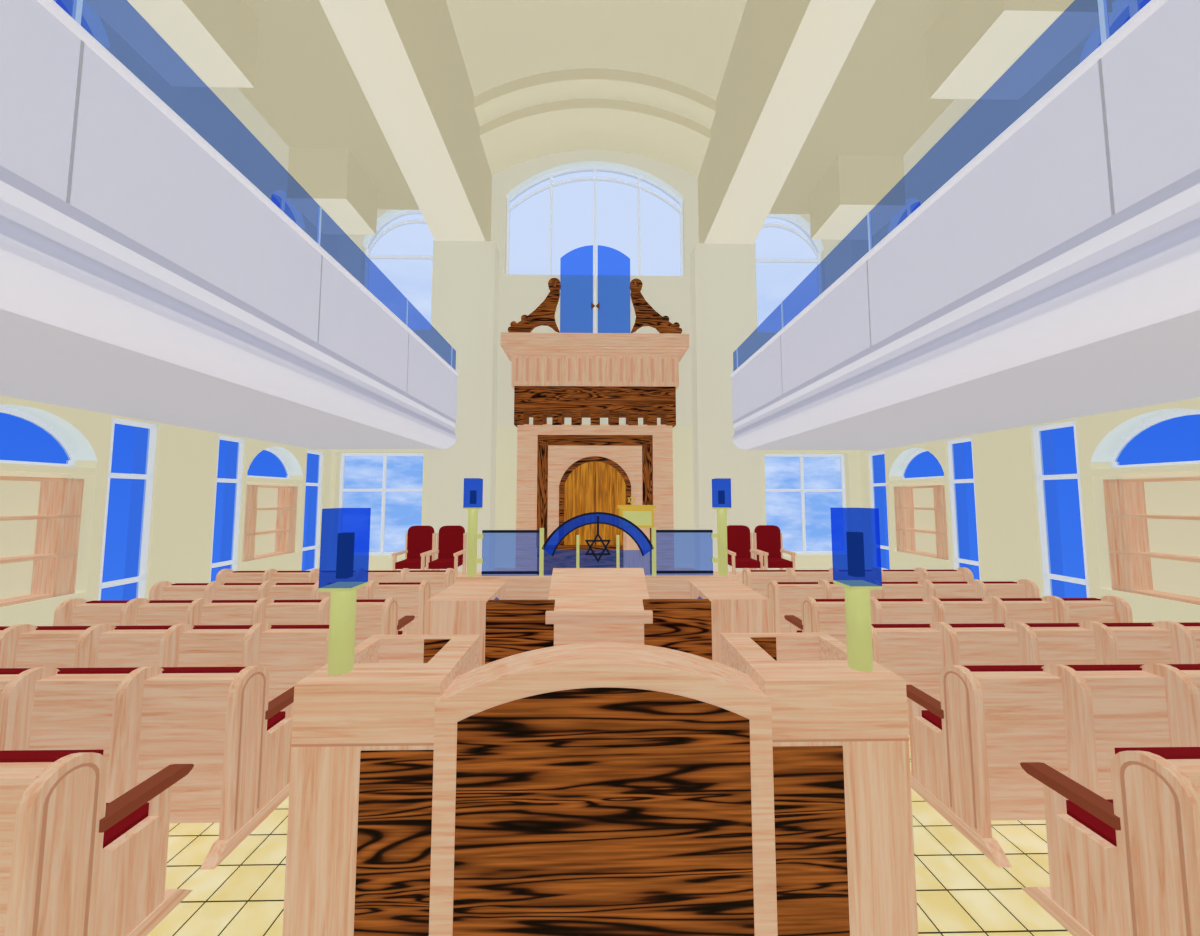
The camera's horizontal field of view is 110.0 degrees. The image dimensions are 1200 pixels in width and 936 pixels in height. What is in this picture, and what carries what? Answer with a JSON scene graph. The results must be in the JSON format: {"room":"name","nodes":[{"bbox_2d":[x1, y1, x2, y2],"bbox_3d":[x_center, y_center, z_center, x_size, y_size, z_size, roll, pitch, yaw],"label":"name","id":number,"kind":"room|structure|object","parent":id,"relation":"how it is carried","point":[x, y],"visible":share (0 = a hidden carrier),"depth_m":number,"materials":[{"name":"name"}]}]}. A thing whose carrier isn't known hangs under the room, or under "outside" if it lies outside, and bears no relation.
{"room":"synagogue","nodes":[
{"label":"synagogue","id":0,"kind":"room"},
{"bbox_2d":[0,0,340,625],"bbox_3d":[-6.649,-3.583,2.843,0.350,11.600,15.400,0,-4,-1],"label":"wall","id":1,"kind":"structure","parent":0,"point":[53,516],"depth_m":6.30,"materials":[{"name":"beige paint"}]},
{"bbox_2d":[0,0,458,448],"bbox_3d":[-4.824,-2.093,2.420,3.290,2.310,14.700,0,-4,-1],"label":"balcony slab","id":2,"kind":"object","parent":1,"relation":"attached to","point":[144,276],"visible":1,"depth_m":3.35,"materials":[{"name":"white paint"}]},
{"bbox_2d":[84,0,419,234],"bbox_3d":[-4.984,-7.711,3.156,2.980,3.320,15.400,0,-4,-1],"label":"ceiling","id":3,"kind":"structure","parent":0,"point":[286,57],"depth_m":7.31,"materials":[{"name":"beige paint"}]},
{"bbox_2d":[327,150,864,570],"bbox_3d":[-0.036,-3.033,10.810,13.840,11.600,0.350,0,-4,-1],"label":"wall","id":4,"kind":"structure","parent":0,"point":[519,295],"depth_m":10.70,"materials":[{"name":"beige paint"}]},
{"bbox_2d":[446,0,746,177],"bbox_3d":[0.005,-8.743,3.311,5.360,1.240,15.400,0,-4,-1],"label":"vault","id":5,"kind":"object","parent":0,"point":[644,78],"visible":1,"depth_m":9.21,"materials":[{"name":"beige paint"}]},
{"bbox_2d":[147,735,1072,935],"bbox_3d":[0.095,2.271,2.552,13.840,0.120,16.100,0,-4,-1],"label":"floor","id":6,"kind":"structure","parent":0,"point":[960,891],"depth_m":2.23,"materials":[{"name":"tile"}]},
{"bbox_2d":[0,750,193,935],"bbox_3d":[-3.762,1.665,1.792,3.336,0.985,0.780,0,-4,-1],"label":"pew","id":7,"kind":"object","parent":6,"relation":"on","point":[73,862],"visible":1,"depth_m":1.73,"materials":[{"name":"brown wood"}]},
{"bbox_2d":[0,666,293,869],"bbox_3d":[-3.777,1.727,2.690,3.336,0.985,0.780,0,-4,-1],"label":"pew","id":8,"kind":"object","parent":6,"relation":"on","point":[221,721],"visible":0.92,"depth_m":2.53,"materials":[{"name":"brown wood"}]},
{"bbox_2d":[0,623,328,710],"bbox_3d":[-3.792,1.789,3.588,3.336,0.985,0.780,0,-4,-1],"label":"pew","id":9,"kind":"object","parent":6,"relation":"on","point":[289,653],"visible":0.41,"depth_m":3.43,"materials":[{"name":"brown wood"}]},
{"bbox_2d":[53,597,414,645],"bbox_3d":[-3.807,1.851,4.485,3.336,0.985,0.780,0,-4,-1],"label":"pew","id":10,"kind":"object","parent":6,"relation":"on","point":[373,616],"visible":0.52,"depth_m":4.33,"materials":[{"name":"brown wood"}]},
{"bbox_2d":[149,580,430,634],"bbox_3d":[-3.822,1.913,5.383,3.336,0.985,0.780,0,-4,-1],"label":"pew","id":11,"kind":"object","parent":6,"relation":"on","point":[412,597],"visible":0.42,"depth_m":5.22,"materials":[{"name":"brown wood"}]},
{"bbox_2d":[215,568,453,597],"bbox_3d":[-3.837,1.975,6.281,3.336,0.985,0.780,0,-4,-1],"label":"pew","id":12,"kind":"object","parent":6,"relation":"on","point":[440,580],"visible":0.3,"depth_m":6.13,"materials":[{"name":"brown wood"}]},
{"bbox_2d":[425,241,499,571],"bbox_3d":[-3.319,-1.400,10.217,1.500,8.260,0.500,0,-4,-1],"label":"pillar","id":13,"kind":"structure","parent":6,"relation":"on","point":[465,274],"depth_m":10.05,"materials":[{"name":"beige paint"}]},
{"bbox_2d":[319,0,491,240],"bbox_3d":[-3.309,-7.699,3.183,1.270,3.340,15.400,0,-4,-1],"label":"beam","id":14,"kind":"structure","parent":13,"relation":"on","point":[405,57],"depth_m":7.20,"materials":[{"name":"beige paint"}]},
{"bbox_2d":[282,490,917,935],"bbox_3d":[-0.002,1.134,3.035,2.770,2.215,2.419,0,-4,-1],"label":"bimah","id":15,"kind":"object","parent":6,"relation":"on","point":[577,751],"visible":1,"depth_m":1.84,"materials":[{"name":"brown wood"}]},
{"bbox_2d":[458,568,741,582],"bbox_3d":[-0.099,2.490,8.773,8.600,0.300,2.948,0,-4,-1],"label":"platform","id":16,"kind":"object","parent":6,"relation":"on","point":[738,573],"visible":0.04,"depth_m":9.65,"materials":[{"name":"brown wood"}]},
{"bbox_2d":[392,526,435,569],"bbox_3d":[-3.609,1.723,8.192,0.600,1.150,0.640,0,-4,-1],"label":"chair","id":17,"kind":"object","parent":16,"relation":"on","point":[420,540],"visible":0.77,"depth_m":8.40,"materials":[{"name":"red fabric"}]},
{"bbox_2d":[425,526,466,582],"bbox_3d":[-2.989,1.724,8.202,0.600,1.150,0.640,0,-4,-1],"label":"chair","id":18,"kind":"object","parent":16,"relation":"on","point":[451,546],"visible":0.86,"depth_m":8.41,"materials":[{"name":"red fabric"}]},
{"bbox_2d":[500,246,689,574],"bbox_3d":[-0.110,-1.466,9.748,4.280,7.728,1.548,0,-4,-1],"label":"ark","id":19,"kind":"object","parent":16,"relation":"on","point":[565,472],"visible":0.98,"depth_m":9.63,"materials":[{"name":"brown wood"}]},
{"bbox_2d":[617,495,655,573],"bbox_3d":[0.737,1.436,8.535,0.740,1.770,0.580,0,-4,-1],"label":"lectern","id":20,"kind":"object","parent":16,"relation":"on","point":[642,516],"visible":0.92,"depth_m":8.32,"materials":[{"name":"brown wood"}]},
{"bbox_2d":[727,525,763,574],"bbox_3d":[2.810,1.731,8.299,0.600,1.150,0.640,0,-4,-1],"label":"chair","id":21,"kind":"object","parent":16,"relation":"on","point":[740,552],"visible":0.65,"depth_m":8.50,"materials":[{"name":"red fabric"}]},
{"bbox_2d":[753,525,795,569],"bbox_3d":[3.430,1.732,8.309,0.600,1.150,0.640,0,-4,-1],"label":"chair","id":22,"kind":"object","parent":16,"relation":"on","point":[767,539],"visible":0.77,"depth_m":8.52,"materials":[{"name":"red fabric"}]},
{"bbox_2d":[690,243,763,570],"bbox_3d":[3.080,-1.392,10.323,1.500,8.260,0.500,0,-4,-1],"label":"pillar","id":23,"kind":"structure","parent":6,"relation":"on","point":[722,276],"depth_m":10.14,"materials":[{"name":"beige paint"}]},
{"bbox_2d":[698,0,875,243],"bbox_3d":[3.320,-7.691,3.293,1.270,3.340,15.400,0,-4,-1],"label":"beam","id":24,"kind":"structure","parent":23,"relation":"on","point":[786,58],"depth_m":7.21,"materials":[{"name":"beige paint"}]},
{"bbox_2d":[742,567,973,597],"bbox_3d":[3.783,1.980,6.348,3.336,0.985,0.780,0,-4,-1],"label":"pew","id":25,"kind":"object","parent":6,"relation":"on","point":[757,580],"visible":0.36,"depth_m":6.19,"materials":[{"name":"brown wood"}]},
{"bbox_2d":[767,579,1039,632],"bbox_3d":[3.798,1.917,5.450,3.336,0.985,0.780,0,-4,-1],"label":"pew","id":26,"kind":"object","parent":6,"relation":"on","point":[785,598],"visible":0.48,"depth_m":5.29,"materials":[{"name":"brown wood"}]},
{"bbox_2d":[784,596,1132,644],"bbox_3d":[3.813,1.855,4.552,3.336,0.985,0.780,0,-4,-1],"label":"pew","id":27,"kind":"object","parent":6,"relation":"on","point":[828,616],"visible":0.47,"depth_m":4.39,"materials":[{"name":"brown wood"}]},
{"bbox_2d":[871,621,1199,734],"bbox_3d":[3.828,1.794,3.654,3.336,0.985,0.780,0,-4,-1],"label":"pew","id":28,"kind":"object","parent":6,"relation":"on","point":[917,653],"visible":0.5,"depth_m":3.48,"materials":[{"name":"brown wood"}]},
{"bbox_2d":[906,664,1199,867],"bbox_3d":[3.843,1.732,2.757,3.336,0.985,0.780,0,-4,-1],"label":"pew","id":29,"kind":"object","parent":6,"relation":"on","point":[968,748],"visible":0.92,"depth_m":2.57,"materials":[{"name":"brown wood"}]},
{"bbox_2d":[1020,747,1199,935],"bbox_3d":[3.858,1.669,1.859,3.336,0.985,0.780,0,-4,-1],"label":"pew","id":30,"kind":"object","parent":6,"relation":"on","point":[1126,864],"visible":1,"depth_m":1.77,"materials":[{"name":"brown wood"}]},
{"bbox_2d":[769,0,1112,239],"bbox_3d":[5.084,-7.699,3.323,3.160,3.320,15.400,0,-4,-1],"label":"ceiling","id":31,"kind":"structure","parent":0,"point":[908,61],"depth_m":7.17,"materials":[{"name":"beige paint"}]},
{"bbox_2d":[851,0,1199,622],"bbox_3d":[6.839,-3.567,3.067,0.350,11.600,15.400,0,-4,-1],"label":"wall","id":32,"kind":"structure","parent":0,"point":[1140,523],"depth_m":6.43,"materials":[{"name":"beige paint"}]},
{"bbox_2d":[730,0,1199,449],"bbox_3d":[4.935,-2.082,2.582,3.470,2.310,14.700,0,-4,-1],"label":"balcony slab","id":33,"kind":"object","parent":32,"relation":"attached to","point":[1055,275],"visible":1,"depth_m":3.37,"materials":[{"name":"white paint"}]}
]}

